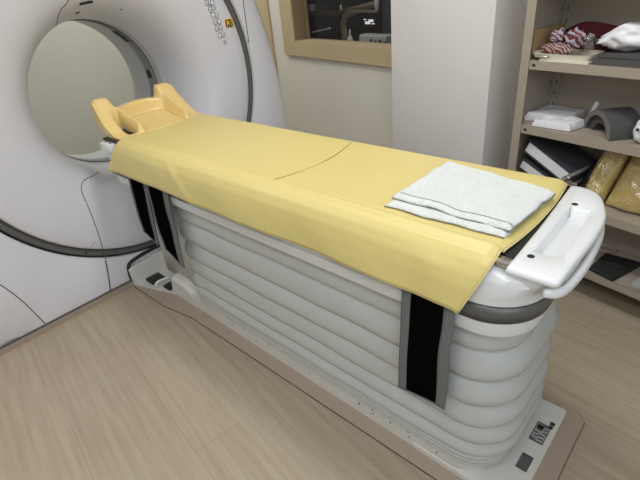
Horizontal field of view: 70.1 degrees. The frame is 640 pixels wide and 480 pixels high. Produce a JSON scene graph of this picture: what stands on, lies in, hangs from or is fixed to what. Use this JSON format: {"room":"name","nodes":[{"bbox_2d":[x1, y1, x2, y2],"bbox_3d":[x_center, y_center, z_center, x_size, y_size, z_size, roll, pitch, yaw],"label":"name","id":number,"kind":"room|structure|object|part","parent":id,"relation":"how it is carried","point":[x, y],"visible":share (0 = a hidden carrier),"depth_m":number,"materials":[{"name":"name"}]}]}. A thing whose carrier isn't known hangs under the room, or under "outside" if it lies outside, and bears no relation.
{"room":"radiology room","nodes":[
{"label":"radiology room","id":0,"kind":"room"},
{"bbox_2d":[28,21,133,154],"bbox_3d":[-2.491,-1.669,3.496,3.850,2.600,0.100,-24,34,-28],"label":"wall","id":1,"kind":"structure","parent":0,"point":[74,65],"depth_m":3.91,"materials":[{"name":"beige paint"}]},
{"bbox_2d":[0,277,639,479],"bbox_3d":[-0.678,0.533,2.017,4.050,0.060,5.950,-24,34,-28],"label":"floor","id":2,"kind":"structure","parent":0,"point":[131,386],"depth_m":1.72,"materials":[{"name":"laminate"}]},
{"bbox_2d":[0,0,286,355],"bbox_3d":[-1.222,-0.834,2.467,0.838,1.950,2.100,21,39,38],"label":"gantry","id":3,"kind":"object","parent":2,"relation":"on","point":[70,230],"visible":0.81,"depth_m":2.28,"materials":[{"name":"plastic"}]},
{"bbox_3d":[-0.967,-0.703,2.211,0.022,1.634,1.634,21,39,38],"label":"ring trim","id":4,"kind":"part","parent":3,"relation":"part of","materials":[{"name":"plastic"}]},
{"bbox_2d":[225,19,232,26],"bbox_3d":[-0.500,-1.191,2.505,0.001,0.038,0.044,21,39,38],"label":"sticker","id":5,"kind":"object","parent":3,"relation":"attached to","point":[228,22],"depth_m":2.50,"materials":[{"name":"paper"}]},
{"bbox_2d":[100,141,605,479],"bbox_3d":[-0.104,0.064,1.829,2.140,0.829,0.575,21,39,38],"label":"couch","id":6,"kind":"object","parent":2,"relation":"on","point":[329,329],"visible":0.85,"depth_m":1.42,"materials":[{"name":"paint"}]},
{"bbox_2d":[128,177,158,245],"bbox_3d":[-0.782,-0.148,2.038,0.215,0.378,0.023,21,39,38],"label":"strap","id":7,"kind":"object","parent":6,"relation":"hanging from","point":[139,191],"visible":0.81,"depth_m":2.06,"materials":[{"name":"black fabric"}]},
{"bbox_2d":[90,83,201,143],"bbox_3d":[-0.812,-0.612,2.155,0.290,0.159,0.460,21,39,38],"label":"holder","id":8,"kind":"object","parent":6,"relation":"attached to","point":[167,107],"visible":0.82,"depth_m":2.17,"materials":[{"name":"plastic"}]},
{"bbox_3d":[-0.903,-0.495,2.114,0.150,0.006,0.070,21,39,38],"label":"mount plate","id":9,"kind":"part","parent":8,"relation":"part of","materials":[{"name":"black plastic"}]},
{"bbox_2d":[146,185,184,268],"bbox_3d":[-0.657,-0.080,1.930,0.204,0.410,0.030,21,39,38],"label":"strap","id":10,"kind":"object","parent":6,"relation":"hanging from","point":[159,200],"visible":0.78,"depth_m":1.95,"materials":[{"name":"black fabric"}]},
{"bbox_2d":[108,114,567,313],"bbox_3d":[-0.131,-0.242,1.648,1.779,0.156,0.542,21,39,38],"label":"sheet","id":11,"kind":"object","parent":6,"relation":"on","point":[323,195],"visible":0.98,"depth_m":1.36,"materials":[{"name":"yellow plastic"}]},
{"bbox_2d":[384,161,555,238],"bbox_3d":[0.396,-0.119,1.173,0.336,0.026,0.333,21,39,38],"label":"folded towel","id":12,"kind":"object","parent":11,"relation":"on","point":[469,198],"visible":1,"depth_m":1.13,"materials":[{"name":"fabric"}]},
{"bbox_3d":[-0.106,-0.191,1.687,1.910,0.211,0.502,21,39,38],"label":"couch frame","id":13,"kind":"part","parent":6,"relation":"part of","materials":[{"name":"plastic"}]},
{"bbox_3d":[-0.052,0.422,2.022,2.097,0.010,0.568,21,39,38],"label":"floor plate","id":14,"kind":"part","parent":6,"relation":"part of","materials":[{"name":"paint"}]},
{"bbox_2d":[398,289,454,409],"bbox_3d":[0.268,0.265,1.169,0.160,0.419,0.014,21,39,38],"label":"strap","id":15,"kind":"object","parent":6,"relation":"hanging from","point":[426,326],"visible":0.78,"depth_m":1.17,"materials":[{"name":"black fabric"}]},
{"bbox_3d":[0.568,0.627,1.521,0.342,0.024,0.424,21,39,38],"label":"foot panel","id":16,"kind":"part","parent":6,"relation":"part of","materials":[{"name":"paint"}]},
{"bbox_2d":[515,452,533,471],"bbox_3d":[0.625,0.679,1.393,0.033,0.001,0.059,21,39,38],"label":"print","id":17,"kind":"object","parent":6,"relation":"on","point":[524,461],"depth_m":1.39,"materials":[{"name":"rubber"}]},
{"bbox_2d":[529,421,550,444],"bbox_3d":[0.712,0.623,1.473,0.043,0.001,0.081,21,39,38],"label":"print","id":18,"kind":"object","parent":6,"relation":"on","point":[539,431],"depth_m":1.47,"materials":[{"name":"paper"}]},
{"bbox_2d":[508,0,639,300],"bbox_3d":[1.286,-0.545,1.547,0.272,1.900,1.174,-24,34,-28],"label":"shelf rack","id":19,"kind":"object","parent":2,"relation":"on","point":[541,84],"visible":0.43,"depth_m":1.90,"materials":[{"name":"paint"}]},
{"bbox_3d":[0.864,-0.708,1.908,0.038,1.900,0.038,-24,34,-28],"label":"post","id":20,"kind":"part","parent":19,"relation":"part of","materials":[{"name":"paint"}]},
{"bbox_3d":[0.945,-0.789,1.953,0.193,1.780,0.002,-24,34,-28],"label":"panel","id":21,"kind":"part","parent":19,"relation":"part of","materials":[{"name":"paint"}]},
{"bbox_2d":[530,23,564,57],"bbox_3d":[0.959,-0.841,1.921,0.215,0.108,0.010,-24,34,-28],"label":"wooden board","id":22,"kind":"object","parent":19,"relation":"on","point":[542,36],"visible":0.56,"depth_m":1.89,"materials":[{"name":"brown wood"}]},
{"bbox_2d":[518,156,587,185],"bbox_3d":[1.065,-0.316,2.091,0.190,0.125,0.228,-22,33,-25],"label":"ring binder","id":23,"kind":"object","parent":19,"relation":"on","point":[528,165],"visible":0.41,"depth_m":2.07,"materials":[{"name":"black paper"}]},
{"bbox_2d":[523,137,596,180],"bbox_3d":[1.069,-0.376,2.038,0.190,0.151,0.239,-22,33,-25],"label":"ring binder","id":24,"kind":"object","parent":23,"relation":"on","point":[565,161],"visible":0.82,"depth_m":2.00,"materials":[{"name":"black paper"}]},
{"bbox_2d":[524,105,585,120],"bbox_3d":[1.046,-0.556,2.015,0.190,0.040,0.184,-24,34,-28],"label":"folded cloth","id":25,"kind":"object","parent":19,"relation":"on","point":[562,111],"visible":0.71,"depth_m":2.01,"materials":[{"name":"white fabric"}]},
{"bbox_2d":[532,114,584,131],"bbox_3d":[1.011,-0.500,1.923,0.106,0.037,0.178,-27,36,-32],"label":"folded cloth","id":26,"kind":"object","parent":19,"relation":"on","point":[568,123],"visible":0.99,"depth_m":1.90,"materials":[{"name":"white fabric"}]},
{"bbox_3d":[1.050,-0.790,2.014,0.038,1.900,0.038,-24,34,-28],"label":"post","id":27,"kind":"part","parent":19,"relation":"part of","materials":[{"name":"paint"}]},
{"bbox_2d":[539,58,591,64],"bbox_3d":[0.993,-0.714,1.795,0.137,0.008,0.195,-24,34,-28],"label":"flat board","id":28,"kind":"object","parent":19,"relation":"on","point":[541,59],"visible":0.36,"depth_m":1.75,"materials":[{"name":"beige"}]},
{"bbox_2d":[532,49,604,60],"bbox_3d":[0.974,-0.734,1.805,0.148,0.020,0.241,-24,34,-28],"label":"tray","id":29,"kind":"object","parent":28,"relation":"on","point":[577,54],"visible":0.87,"depth_m":1.78,"materials":[{"name":"plastic"}]},
{"bbox_3d":[0.886,-0.734,1.821,0.021,0.009,0.059,-24,34,-27],"label":"handle","id":30,"kind":"part","parent":29,"relation":"part of","materials":[{"name":"metal"}]},
{"bbox_2d":[541,42,574,54],"bbox_3d":[0.947,-0.766,1.819,0.136,0.045,0.068,21,39,38],"label":"packet","id":31,"kind":"object","parent":29,"relation":"in","point":[560,48],"visible":0.98,"depth_m":1.80,"materials":[{"name":"fabric"}]},
{"bbox_2d":[550,27,564,42],"bbox_3d":[0.945,-0.809,1.808,0.056,0.062,0.051,21,39,38],"label":"wrapped bundle","id":32,"kind":"object","parent":31,"relation":"on","point":[557,36],"visible":0.97,"depth_m":1.80,"materials":[{"name":"fabric"}]},
{"bbox_2d":[564,27,586,47],"bbox_3d":[0.989,-0.783,1.764,0.068,0.076,0.080,-10,30,-7],"label":"wrapped bundle","id":33,"kind":"object","parent":31,"relation":"on","point":[575,37],"visible":1,"depth_m":1.75,"materials":[{"name":"fabric"}]},
{"bbox_3d":[1.307,-0.338,1.665,0.260,0.035,1.165,-24,34,-28],"label":"shelf","id":34,"kind":"part","parent":19,"relation":"part of","materials":[{"name":"paint"}]},
{"bbox_3d":[1.282,-0.568,1.532,0.260,0.035,1.165,-24,34,-28],"label":"shelf","id":35,"kind":"part","parent":19,"relation":"part of","materials":[{"name":"paint"}]},
{"bbox_2d":[562,21,617,52],"bbox_3d":[1.093,-0.811,1.829,0.072,0.119,0.279,-28,36,-33],"label":"cushion","id":36,"kind":"object","parent":19,"relation":"on","point":[594,31],"visible":0.33,"depth_m":1.80,"materials":[{"name":"fabric"}]},
{"bbox_2d":[590,101,599,111],"bbox_3d":[1.132,-0.530,1.892,0.044,0.087,0.018,-7,30,-1],"label":"paper roll","id":37,"kind":"object","parent":19,"relation":"on","point":[596,103],"visible":0.42,"depth_m":1.88,"materials":[{"name":"white paper"}]},
{"bbox_3d":[1.392,-0.627,1.590,0.003,1.780,1.152,-24,34,-28],"label":"panel","id":38,"kind":"part","parent":19,"relation":"part of","materials":[{"name":"paint"}]},
{"bbox_2d":[585,150,629,201],"bbox_3d":[1.197,-0.279,1.897,0.162,0.241,0.102,-4,30,4],"label":"pad","id":39,"kind":"object","parent":19,"relation":"on","point":[610,165],"visible":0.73,"depth_m":1.88,"materials":[{"name":"yellow plastic"}]},
{"bbox_2d":[599,243,615,252],"bbox_3d":[1.321,0.037,2.119,0.100,0.014,0.065,21,39,38],"label":"coiled cord","id":40,"kind":"object","parent":19,"relation":"on","point":[613,249],"visible":0.58,"depth_m":2.10,"materials":[{"name":"beige plastic"}]},
{"bbox_3d":[1.335,-0.081,1.814,0.260,0.035,1.165,-24,34,-28],"label":"shelf","id":41,"kind":"part","parent":19,"relation":"part of","materials":[{"name":"paint"}]},
{"bbox_3d":[1.361,0.160,1.954,0.260,0.035,1.165,-24,34,-28],"label":"shelf","id":42,"kind":"part","parent":19,"relation":"part of","materials":[{"name":"paint"}]},
{"bbox_2d":[583,107,639,141],"bbox_3d":[1.152,-0.469,1.792,0.124,0.093,0.194,-5,30,2],"label":"arch","id":43,"kind":"object","parent":19,"relation":"on","point":[619,123],"visible":0.97,"depth_m":1.73,"materials":[{"name":"grey plastic"}]},
{"bbox_2d":[589,253,639,281],"bbox_3d":[1.284,0.109,2.000,0.201,0.020,0.134,-20,33,-22],"label":"pouch","id":44,"kind":"object","parent":19,"relation":"on","point":[611,267],"visible":0.96,"depth_m":1.98,"materials":[{"name":"black fabric"}]},
{"bbox_2d":[592,57,639,67],"bbox_3d":[1.159,-0.639,1.619,0.165,0.022,0.292,-24,34,-28],"label":"pad","id":45,"kind":"object","parent":19,"relation":"on","point":[598,60],"visible":0.5,"depth_m":1.63,"materials":[{"name":"grey fabric"}]},
{"bbox_2d":[598,50,639,59],"bbox_3d":[1.160,-0.665,1.614,0.150,0.026,0.262,-24,34,-28],"label":"pad","id":46,"kind":"object","parent":45,"relation":"on","point":[635,54],"visible":0.83,"depth_m":1.63,"materials":[{"name":"grey fabric"}]},
{"bbox_2d":[596,22,639,50],"bbox_3d":[1.119,-0.725,1.627,0.249,0.097,0.136,21,39,38],"label":"plastic bag","id":47,"kind":"object","parent":46,"relation":"on","point":[626,37],"visible":1,"depth_m":1.61,"materials":[{"name":"white plastic"}]},
{"bbox_2d":[605,156,639,213],"bbox_3d":[1.319,-0.195,1.739,0.152,0.231,0.368,-21,33,-24],"label":"pad","id":48,"kind":"object","parent":19,"relation":"on","point":[625,195],"visible":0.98,"depth_m":1.81,"materials":[{"name":"yellow plastic"}]},
{"bbox_2d":[630,120,639,142],"bbox_3d":[1.202,-0.398,1.658,0.104,0.092,0.106,21,39,38],"label":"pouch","id":49,"kind":"object","parent":19,"relation":"on","point":[636,131],"visible":1,"depth_m":1.67,"materials":[{"name":"fabric"}]},
{"bbox_2d":[631,277,639,290],"bbox_3d":[1.365,0.184,1.854,0.140,0.021,0.125,-24,34,-28],"label":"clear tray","id":50,"kind":"object","parent":19,"relation":"on","point":[636,284],"visible":1,"depth_m":1.86,"materials":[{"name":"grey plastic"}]},
{"bbox_2d":[307,0,340,35],"bbox_3d":[-0.361,-2.746,4.958,1.490,2.600,0.060,-24,34,-28],"label":"wall","id":51,"kind":"structure","parent":0,"point":[316,22],"depth_m":5.31,"materials":[{"name":"grey paint"}]},
{"bbox_2d":[308,2,373,14],"bbox_3d":[0.147,-2.249,4.433,0.250,0.133,1.648,-16,31,-17],"label":"wall ledge","id":52,"kind":"object","parent":51,"relation":"attached to","point":[369,5],"visible":0.83,"depth_m":4.27,"materials":[{"name":"beige ceramic"}]},
{"bbox_2d":[307,4,314,10],"bbox_3d":[-0.111,-2.496,4.897,0.060,0.057,0.100,-24,34,-28],"label":"box","id":53,"kind":"object","parent":52,"relation":"on","point":[311,7],"visible":0.71,"depth_m":4.86,"materials":[{"name":"grey plastic"}]},
{"bbox_2d":[268,0,392,147],"bbox_3d":[0.808,-1.320,2.275,0.120,2.600,5.950,-24,34,-28],"label":"wall","id":54,"kind":"structure","parent":0,"point":[349,101],"depth_m":3.54,"materials":[{"name":"paint"}]},
{"bbox_2d":[255,0,278,77],"bbox_3d":[-0.645,-1.984,4.165,0.121,2.130,0.785,-24,34,-28],"label":"door","id":55,"kind":"structure","parent":54,"relation":"in","point":[263,5],"depth_m":3.92,"materials":[{"name":"beige paint"}]},
{"bbox_2d":[278,0,391,66],"bbox_3d":[0.303,-1.741,2.802,0.150,1.226,2.068,-24,34,-28],"label":"window","id":56,"kind":"structure","parent":54,"relation":"in","point":[297,41],"depth_m":3.48,"materials":[{"name":"beige paint"}]},
{"bbox_3d":[-0.291,-2.063,3.466,0.025,1.222,0.176,-24,34,-28],"label":"frame","id":57,"kind":"part","parent":56,"relation":"part of","materials":[{"name":"beige paint"}]},
{"bbox_3d":[0.149,-1.289,3.269,0.012,0.010,1.524,-24,34,-28],"label":"frame","id":58,"kind":"part","parent":56,"relation":"part of","materials":[{"name":"beige paint"}]},
{"bbox_3d":[0.308,-1.239,3.053,0.025,0.102,2.068,-24,34,-28],"label":"frame","id":59,"kind":"part","parent":56,"relation":"part of","materials":[{"name":"beige paint"}]},
{"bbox_2d":[374,0,378,9],"bbox_3d":[0.451,-1.904,3.637,0.034,0.178,0.044,-24,34,-27],"label":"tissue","id":60,"kind":"object","parent":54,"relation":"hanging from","point":[376,2],"visible":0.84,"depth_m":3.64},
{"bbox_2d":[340,0,378,32],"bbox_3d":[1.391,-2.268,3.804,0.060,2.600,4.000,-24,34,-28],"label":"wall","id":61,"kind":"structure","parent":0,"point":[353,23],"depth_m":5.26,"materials":[{"name":"grey paint"}]},
{"bbox_2d":[379,0,382,33],"bbox_3d":[0.482,-1.835,3.547,0.043,0.600,0.073,-23,34,-27],"label":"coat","id":62,"kind":"object","parent":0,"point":[380,1],"visible":0.41,"depth_m":3.58,"materials":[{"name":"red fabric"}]},
{"bbox_2d":[382,0,390,33],"bbox_3d":[0.537,-1.767,3.418,0.044,0.600,0.203,-24,34,-28],"label":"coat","id":63,"kind":"object","parent":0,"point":[386,3],"visible":0.31,"depth_m":3.49,"materials":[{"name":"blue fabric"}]},
{"bbox_2d":[391,0,527,169],"bbox_3d":[0.660,-1.258,2.194,0.260,2.600,0.652,-24,34,-28],"label":"wall pillar","id":64,"kind":"structure","parent":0,"point":[456,63],"depth_m":2.28,"materials":[{"name":"paint"}]},
{"bbox_3d":[0.935,-0.867,4.135,4.343,0.060,2.335,21,39,38],"label":"floor","id":65,"kind":"structure","parent":0,"visible":0},
{"bbox_2d":[310,32,359,40],"bbox_3d":[0.768,-1.195,3.841,0.880,0.830,3.200,-24,34,-28],"label":"desk","id":66,"kind":"object","parent":65,"relation":"on","point":[334,35],"visible":0.08,"depth_m":4.60,"materials":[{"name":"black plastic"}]},
{"bbox_2d":[312,27,330,38],"bbox_3d":[0.017,-1.841,4.105,0.026,0.140,0.267,-24,34,-28],"label":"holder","id":67,"kind":"object","parent":66,"relation":"on","point":[318,35],"visible":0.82,"depth_m":4.09,"materials":[{"name":"black plastic"}]},
{"bbox_3d":[0.024,-1.826,4.118,0.012,0.100,0.250,-24,34,-28],"label":"holder panel","id":68,"kind":"part","parent":67,"relation":"part of","materials":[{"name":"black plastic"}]},
{"bbox_2d":[347,29,352,40],"bbox_3d":[0.242,-1.610,3.666,0.052,0.155,0.052,21,39,38],"label":"spray bottle","id":69,"kind":"object","parent":66,"relation":"on","point":[350,38],"visible":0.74,"depth_m":3.64,"materials":[{"name":"white plastic"}]},
{"bbox_2d":[340,9,378,39],"bbox_3d":[0.315,-1.703,3.684,0.053,0.289,0.460,-24,34,-28],"label":"support arm","id":70,"kind":"object","parent":66,"relation":"on","point":[350,13],"visible":0.91,"depth_m":3.74},
{"bbox_2d":[359,12,379,33],"bbox_3d":[0.450,-1.797,3.867,0.064,0.240,0.280,-24,34,-28],"label":"monitor","id":71,"kind":"object","parent":66,"relation":"on","point":[369,22],"visible":0.71,"depth_m":3.84,"materials":[{"name":"black plastic"}]},
{"bbox_2d":[359,33,390,42],"bbox_3d":[0.423,-1.484,3.440,0.086,0.129,0.301,-24,34,-28],"label":"console","id":72,"kind":"object","parent":66,"relation":"on","point":[366,37],"visible":0.5,"depth_m":3.38,"materials":[{"name":"plastic"}]}
]}

